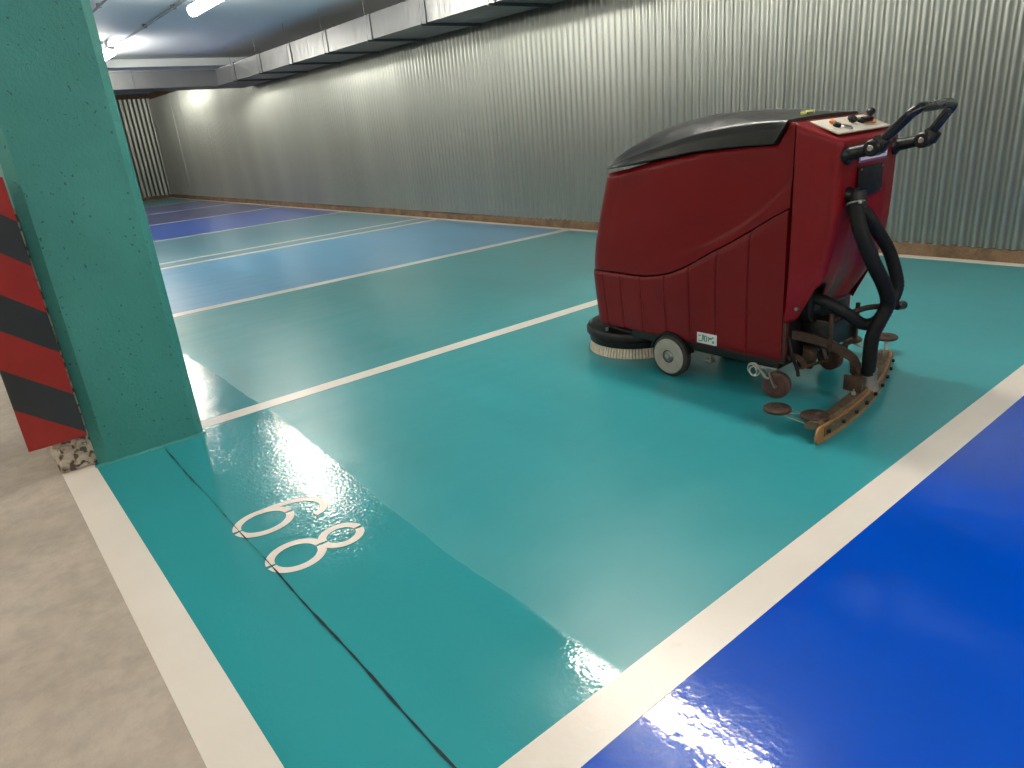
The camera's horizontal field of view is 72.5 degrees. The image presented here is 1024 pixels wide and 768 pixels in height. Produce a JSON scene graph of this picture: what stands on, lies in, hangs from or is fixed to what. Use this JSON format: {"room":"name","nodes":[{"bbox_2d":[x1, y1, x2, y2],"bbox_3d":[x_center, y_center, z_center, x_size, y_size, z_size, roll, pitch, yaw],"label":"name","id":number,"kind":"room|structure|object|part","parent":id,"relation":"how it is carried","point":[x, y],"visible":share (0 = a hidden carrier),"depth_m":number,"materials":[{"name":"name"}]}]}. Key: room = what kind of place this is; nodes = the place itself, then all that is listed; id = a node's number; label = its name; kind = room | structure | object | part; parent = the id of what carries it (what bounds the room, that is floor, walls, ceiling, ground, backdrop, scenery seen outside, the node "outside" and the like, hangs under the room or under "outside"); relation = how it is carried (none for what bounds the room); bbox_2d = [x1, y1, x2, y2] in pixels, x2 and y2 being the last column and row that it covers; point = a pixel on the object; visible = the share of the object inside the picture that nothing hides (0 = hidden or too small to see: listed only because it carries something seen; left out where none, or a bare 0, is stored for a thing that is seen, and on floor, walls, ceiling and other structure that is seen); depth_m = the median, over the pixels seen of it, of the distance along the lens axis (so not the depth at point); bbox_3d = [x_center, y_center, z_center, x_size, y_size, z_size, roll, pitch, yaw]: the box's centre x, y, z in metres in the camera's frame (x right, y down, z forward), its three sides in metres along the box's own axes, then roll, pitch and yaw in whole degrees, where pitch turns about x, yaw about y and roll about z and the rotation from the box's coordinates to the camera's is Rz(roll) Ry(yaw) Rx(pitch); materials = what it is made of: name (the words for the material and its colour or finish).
{"room":"parking garage","nodes":[
{"label":"parking garage","id":0,"kind":"room"},
{"bbox_2d":[115,94,169,194],"bbox_3d":[-14.358,-4.877,15.958,11.950,2.720,0.088,-20,25,-35],"label":"wall","id":1,"kind":"structure","parent":0,"point":[132,96],"depth_m":18.66,"materials":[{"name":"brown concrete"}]},
{"bbox_2d":[116,98,170,197],"bbox_3d":[-14.311,-4.846,15.914,11.946,2.515,0.041,-20,25,-35],"label":"wall","id":2,"kind":"structure","parent":0,"point":[135,114],"depth_m":19.08,"materials":[{"name":"silver metal"}]},
{"bbox_2d":[142,194,171,200],"bbox_3d":[-14.205,-3.633,16.372,11.950,0.105,0.073,-20,25,-35],"label":"baseboard","id":3,"kind":"structure","parent":2,"relation":"attached to","point":[170,195],"depth_m":19.52,"materials":[{"name":"brown wood"}]},
{"bbox_2d":[90,0,406,94],"bbox_3d":[-5.588,-3.161,5.110,12.050,0.150,28.050,-20,25,-35],"label":"ceiling","id":4,"kind":"structure","parent":0,"point":[230,24],"depth_m":9.48,"materials":[{"name":"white paint"}]},
{"bbox_2d":[92,0,106,12],"bbox_3d":[-2.418,-3.355,5.130,0.048,0.044,16.150,-20,25,-35],"label":"conduit","id":5,"kind":"object","parent":4,"relation":"attached to","point":[98,5],"visible":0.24,"depth_m":7.44,"materials":[{"name":"grey plastic"}]},
{"bbox_2d":[103,40,115,59],"bbox_3d":[-6.047,-4.848,10.262,0.108,0.217,1.520,-20,25,-35],"label":"ceiling lamp","id":6,"kind":"object","parent":4,"relation":"hanging from","point":[109,51],"visible":0.44,"depth_m":9.76,"materials":[{"name":"white plastic"}]},
{"bbox_2d":[103,49,115,59],"bbox_3d":[-6.042,-4.788,10.285,0.108,0.088,1.496,-20,25,-35],"label":"diffuser","id":7,"kind":"object","parent":6,"relation":"attached to","point":[108,53],"depth_m":9.76,"materials":[{"name":"white plastic"}]},
{"bbox_2d":[114,0,186,47],"bbox_3d":[-1.833,-3.571,5.565,0.048,0.044,16.150,-20,25,-35],"label":"conduit","id":8,"kind":"object","parent":4,"relation":"attached to","point":[173,7],"visible":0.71,"depth_m":8.61,"materials":[{"name":"grey plastic"}]},
{"bbox_2d":[187,0,222,15],"bbox_3d":[-2.951,-3.875,6.899,0.108,0.217,1.520,-20,25,-35],"label":"ceiling lamp","id":9,"kind":"object","parent":4,"relation":"hanging from","point":[196,7],"visible":1,"depth_m":7.17,"materials":[{"name":"white plastic"}]},
{"bbox_2d":[109,0,564,92],"bbox_3d":[-0.279,-3.063,4.549,4.120,0.550,20.050,-20,25,-35],"label":"air duct","id":10,"kind":"object","parent":4,"relation":"hanging from","point":[408,21],"visible":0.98,"depth_m":8.92,"materials":[{"name":"metal"}]},
{"bbox_2d":[148,4,479,214],"bbox_3d":[-0.833,-3.513,8.996,0.088,2.720,27.950,-20,25,-35],"label":"wall","id":11,"kind":"structure","parent":0,"point":[155,94],"depth_m":17.90,"materials":[{"name":"brown concrete"}]},
{"bbox_2d":[106,57,247,69],"bbox_3d":[-9.652,-4.416,9.861,11.950,0.130,0.400,-20,25,-35],"label":"beam","id":12,"kind":"structure","parent":11,"relation":"attached to","point":[171,63],"depth_m":12.35,"materials":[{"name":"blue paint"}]},
{"bbox_2d":[0,198,1023,767],"bbox_3d":[-5.356,-0.528,6.020,11.950,0.001,27.950,-20,25,-35],"label":"floor","id":13,"kind":"structure","parent":0,"point":[539,511],"depth_m":2.12,"materials":[{"name":"paint"}]},
{"bbox_2d":[0,0,205,473],"bbox_3d":[-1.799,-1.024,2.578,0.549,2.720,0.445,-20,25,-35],"label":"pillar","id":14,"kind":"structure","parent":13,"relation":"on","point":[67,171],"depth_m":2.62,"materials":[{"name":"teal paint"}]},
{"bbox_2d":[0,177,86,451],"bbox_3d":[-1.788,-0.229,2.520,0.197,0.978,0.022,-20,25,-35],"label":"board","id":15,"kind":"object","parent":14,"relation":"attached to","point":[33,373],"visible":1,"depth_m":2.56,"materials":[{"name":"red paint"}]},
{"bbox_2d":[62,464,283,767],"bbox_3d":[-4.805,-0.721,6.399,0.116,0.001,27.900,-20,25,-35],"label":"floor line","id":16,"kind":"object","parent":13,"relation":"on","point":[224,732],"visible":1,"depth_m":1.75,"materials":[{"name":"beige paint"}]},
{"bbox_2d":[149,207,275,225],"bbox_3d":[-6.524,-2.753,12.254,5.097,0.001,0.080,-20,25,-35],"label":"parking line","id":17,"kind":"object","parent":13,"relation":"on","point":[273,207],"visible":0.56,"depth_m":12.95,"materials":[{"name":"beige paint"}]},
{"bbox_2d":[153,212,339,241],"bbox_3d":[-4.795,-2.154,10.228,5.097,0.001,0.080,-20,25,-35],"label":"parking line","id":18,"kind":"object","parent":13,"relation":"on","point":[336,212],"visible":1,"depth_m":10.73,"materials":[{"name":"beige paint"}]},
{"bbox_2d":[159,218,421,264],"bbox_3d":[-3.247,-1.617,8.413,5.097,0.001,0.090,-20,25,-35],"label":"parking line","id":19,"kind":"object","parent":13,"relation":"on","point":[416,218],"visible":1,"depth_m":8.70,"materials":[{"name":"beige paint"}]},
{"bbox_2d":[232,497,364,572],"bbox_3d":[-0.682,0.463,2.220,0.315,0.001,0.441,-20,25,-35],"label":"bay number","id":20,"kind":"object","parent":13,"relation":"on","point":[323,503],"visible":1,"depth_m":2.19,"materials":[{"name":"beige paint"}]},
{"bbox_2d":[160,219,437,269],"bbox_3d":[-3.000,-1.531,8.124,5.097,0.001,0.100,-20,25,-35],"label":"parking line","id":21,"kind":"object","parent":13,"relation":"on","point":[433,219],"visible":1,"depth_m":8.38,"materials":[{"name":"beige paint"}]},
{"bbox_2d":[165,449,456,767],"bbox_3d":[-0.019,0.770,1.235,0.016,0.001,4.520,-20,25,-35],"label":"joint","id":22,"kind":"object","parent":13,"relation":"on","point":[319,619],"depth_m":1.62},
{"bbox_2d":[172,230,567,316],"bbox_3d":[-1.369,-0.966,6.213,5.097,0.001,0.110,-20,25,-35],"label":"parking line","id":23,"kind":"object","parent":13,"relation":"on","point":[558,231],"visible":0.64,"depth_m":6.17,"materials":[{"name":"beige paint"}]},
{"bbox_2d":[201,300,597,427],"bbox_3d":[0.389,-0.476,4.471,4.665,0.001,0.092,-20,25,-35],"label":"parking line","id":24,"kind":"object","parent":13,"relation":"on","point":[251,409],"visible":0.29,"depth_m":3.67,"materials":[{"name":"beige paint"}]},
{"bbox_2d":[171,197,1023,266],"bbox_3d":[-0.806,-2.200,9.374,0.090,0.001,27.900,-20,25,-35],"label":"wall line","id":25,"kind":"structure","parent":13,"relation":"on","point":[881,254],"depth_m":7.96,"materials":[{"name":"beige paint"}]},
{"bbox_2d":[498,365,1023,767],"bbox_3d":[1.731,0.108,2.579,5.097,0.001,0.108,-20,25,-35],"label":"parking line","id":26,"kind":"object","parent":13,"relation":"on","point":[571,742],"visible":1,"depth_m":1.70,"materials":[{"name":"beige paint"}]},
{"bbox_2d":[587,98,957,444],"bbox_3d":[0.991,-0.619,3.114,1.143,1.112,1.607,-20,25,-35],"label":"floor scrubber","id":27,"kind":"object","parent":13,"relation":"on","point":[746,236],"depth_m":2.75,"materials":[{"name":"red plastic"}]},
{"bbox_2d":[706,354,714,362],"bbox_3d":[0.874,-0.122,3.081,0.030,0.052,0.030,-20,25,-35],"label":"tap","id":28,"kind":"object","parent":27,"relation":"on","point":[710,359],"depth_m":3.08,"materials":[{"name":"metal"}]},
{"bbox_3d":[0.904,-0.555,3.210,0.540,0.589,1.067,-20,25,-35],"label":"solution tank","id":29,"kind":"part","parent":27,"relation":"part of","materials":[{"name":"red plastic"}]},
{"bbox_3d":[0.882,-0.821,3.107,0.522,0.620,1.059,-20,25,-35],"label":"recovery tank","id":30,"kind":"part","parent":27,"relation":"part of","materials":[{"name":"red plastic"}]},
{"bbox_3d":[0.862,-1.057,3.016,0.528,0.203,1.001,-20,25,-35],"label":"tank lid","id":31,"kind":"part","parent":27,"relation":"part of","materials":[{"name":"black plastic"}]},
{"bbox_3d":[1.064,-0.178,2.737,0.014,0.210,0.022,-20,25,-35],"label":"plate","id":32,"kind":"part","parent":27,"relation":"part of","materials":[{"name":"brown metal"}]},
{"bbox_3d":[1.042,0.131,2.544,0.012,0.007,0.163,-15,23,-25],"label":"roller arm","id":33,"kind":"part","parent":27,"relation":"part of","materials":[{"name":"metal"}]},
{"bbox_3d":[1.187,-0.311,2.733,0.144,0.143,0.094,-20,25,-35],"label":"vacuum motor","id":34,"kind":"part","parent":27,"relation":"part of","materials":[{"name":"black plastic"}]},
{"bbox_3d":[1.228,-0.104,2.789,0.278,0.067,0.039,-9,21,-11],"label":"link rod","id":35,"kind":"part","parent":27,"relation":"part of","materials":[{"name":"brown metal"}]},
{"bbox_3d":[1.224,-0.130,2.748,0.280,0.171,0.040,5,23,26],"label":"lift arm","id":36,"kind":"part","parent":27,"relation":"part of","materials":[{"name":"brown metal"}]},
{"bbox_3d":[1.272,-0.230,2.816,0.210,0.115,0.120,-20,25,-35],"label":"drive motor","id":37,"kind":"part","parent":27,"relation":"part of","materials":[{"name":"black metal"}]},
{"bbox_2d":[833,122,841,127],"bbox_3d":[1.157,-0.922,2.487,0.030,0.022,0.031,-20,25,-35],"label":"switch","id":38,"kind":"object","parent":27,"relation":"attached to","point":[835,124],"depth_m":2.48,"materials":[{"name":"black plastic"}]},
{"bbox_3d":[1.248,-0.956,2.569,0.395,0.050,0.110,-20,25,-35],"label":"control panel","id":39,"kind":"part","parent":27,"relation":"part of","materials":[{"name":"white plastic"}]},
{"bbox_3d":[1.254,-0.976,2.574,0.037,0.029,0.036,-20,25,-35],"label":"knob","id":40,"kind":"part","parent":27,"relation":"part of","materials":[{"name":"black plastic"}]},
{"bbox_3d":[1.189,-0.790,2.396,0.068,0.075,0.110,-20,25,-35],"label":"handle arm","id":41,"kind":"part","parent":27,"relation":"part of","materials":[{"name":"black plastic"}]},
{"bbox_3d":[1.376,-0.281,2.713,0.246,0.064,0.053,-7,21,-5],"label":"lift lever","id":42,"kind":"part","parent":27,"relation":"part of","materials":[{"name":"brown metal"}]},
{"bbox_2d":[857,116,873,122],"bbox_3d":[1.312,-0.985,2.605,0.065,0.024,0.034,-13,22,-19],"label":"switch","id":43,"kind":"object","parent":27,"relation":"attached to","point":[865,119],"depth_m":2.59,"materials":[{"name":"black plastic"}]},
{"bbox_3d":[1.300,-0.743,2.538,0.178,0.103,0.009,-20,25,-35],"label":"data plate","id":44,"kind":"part","parent":27,"relation":"part of","materials":[{"name":"black plastic"}]},
{"bbox_3d":[1.374,-1.039,2.678,0.034,0.038,0.034,-20,25,-35],"label":"lever","id":45,"kind":"part","parent":27,"relation":"part of","materials":[{"name":"black plastic"}]},
{"bbox_3d":[1.468,-0.887,2.593,0.068,0.071,0.120,-20,25,-35],"label":"handle arm","id":46,"kind":"part","parent":27,"relation":"part of","materials":[{"name":"black plastic"}]},
{"bbox_2d":[148,0,1023,249],"bbox_3d":[-0.883,-3.458,8.969,0.044,2.475,27.950,-20,25,-35],"label":"wall","id":47,"kind":"structure","parent":0,"point":[525,114],"depth_m":6.96,"materials":[{"name":"silver metal"}]},
{"bbox_2d":[172,194,1023,263],"bbox_3d":[-0.769,-2.266,9.420,0.073,0.106,27.950,-20,25,-35],"label":"baseboard","id":48,"kind":"structure","parent":47,"relation":"attached to","point":[904,248],"depth_m":7.90,"materials":[{"name":"brown wood"}]}
]}

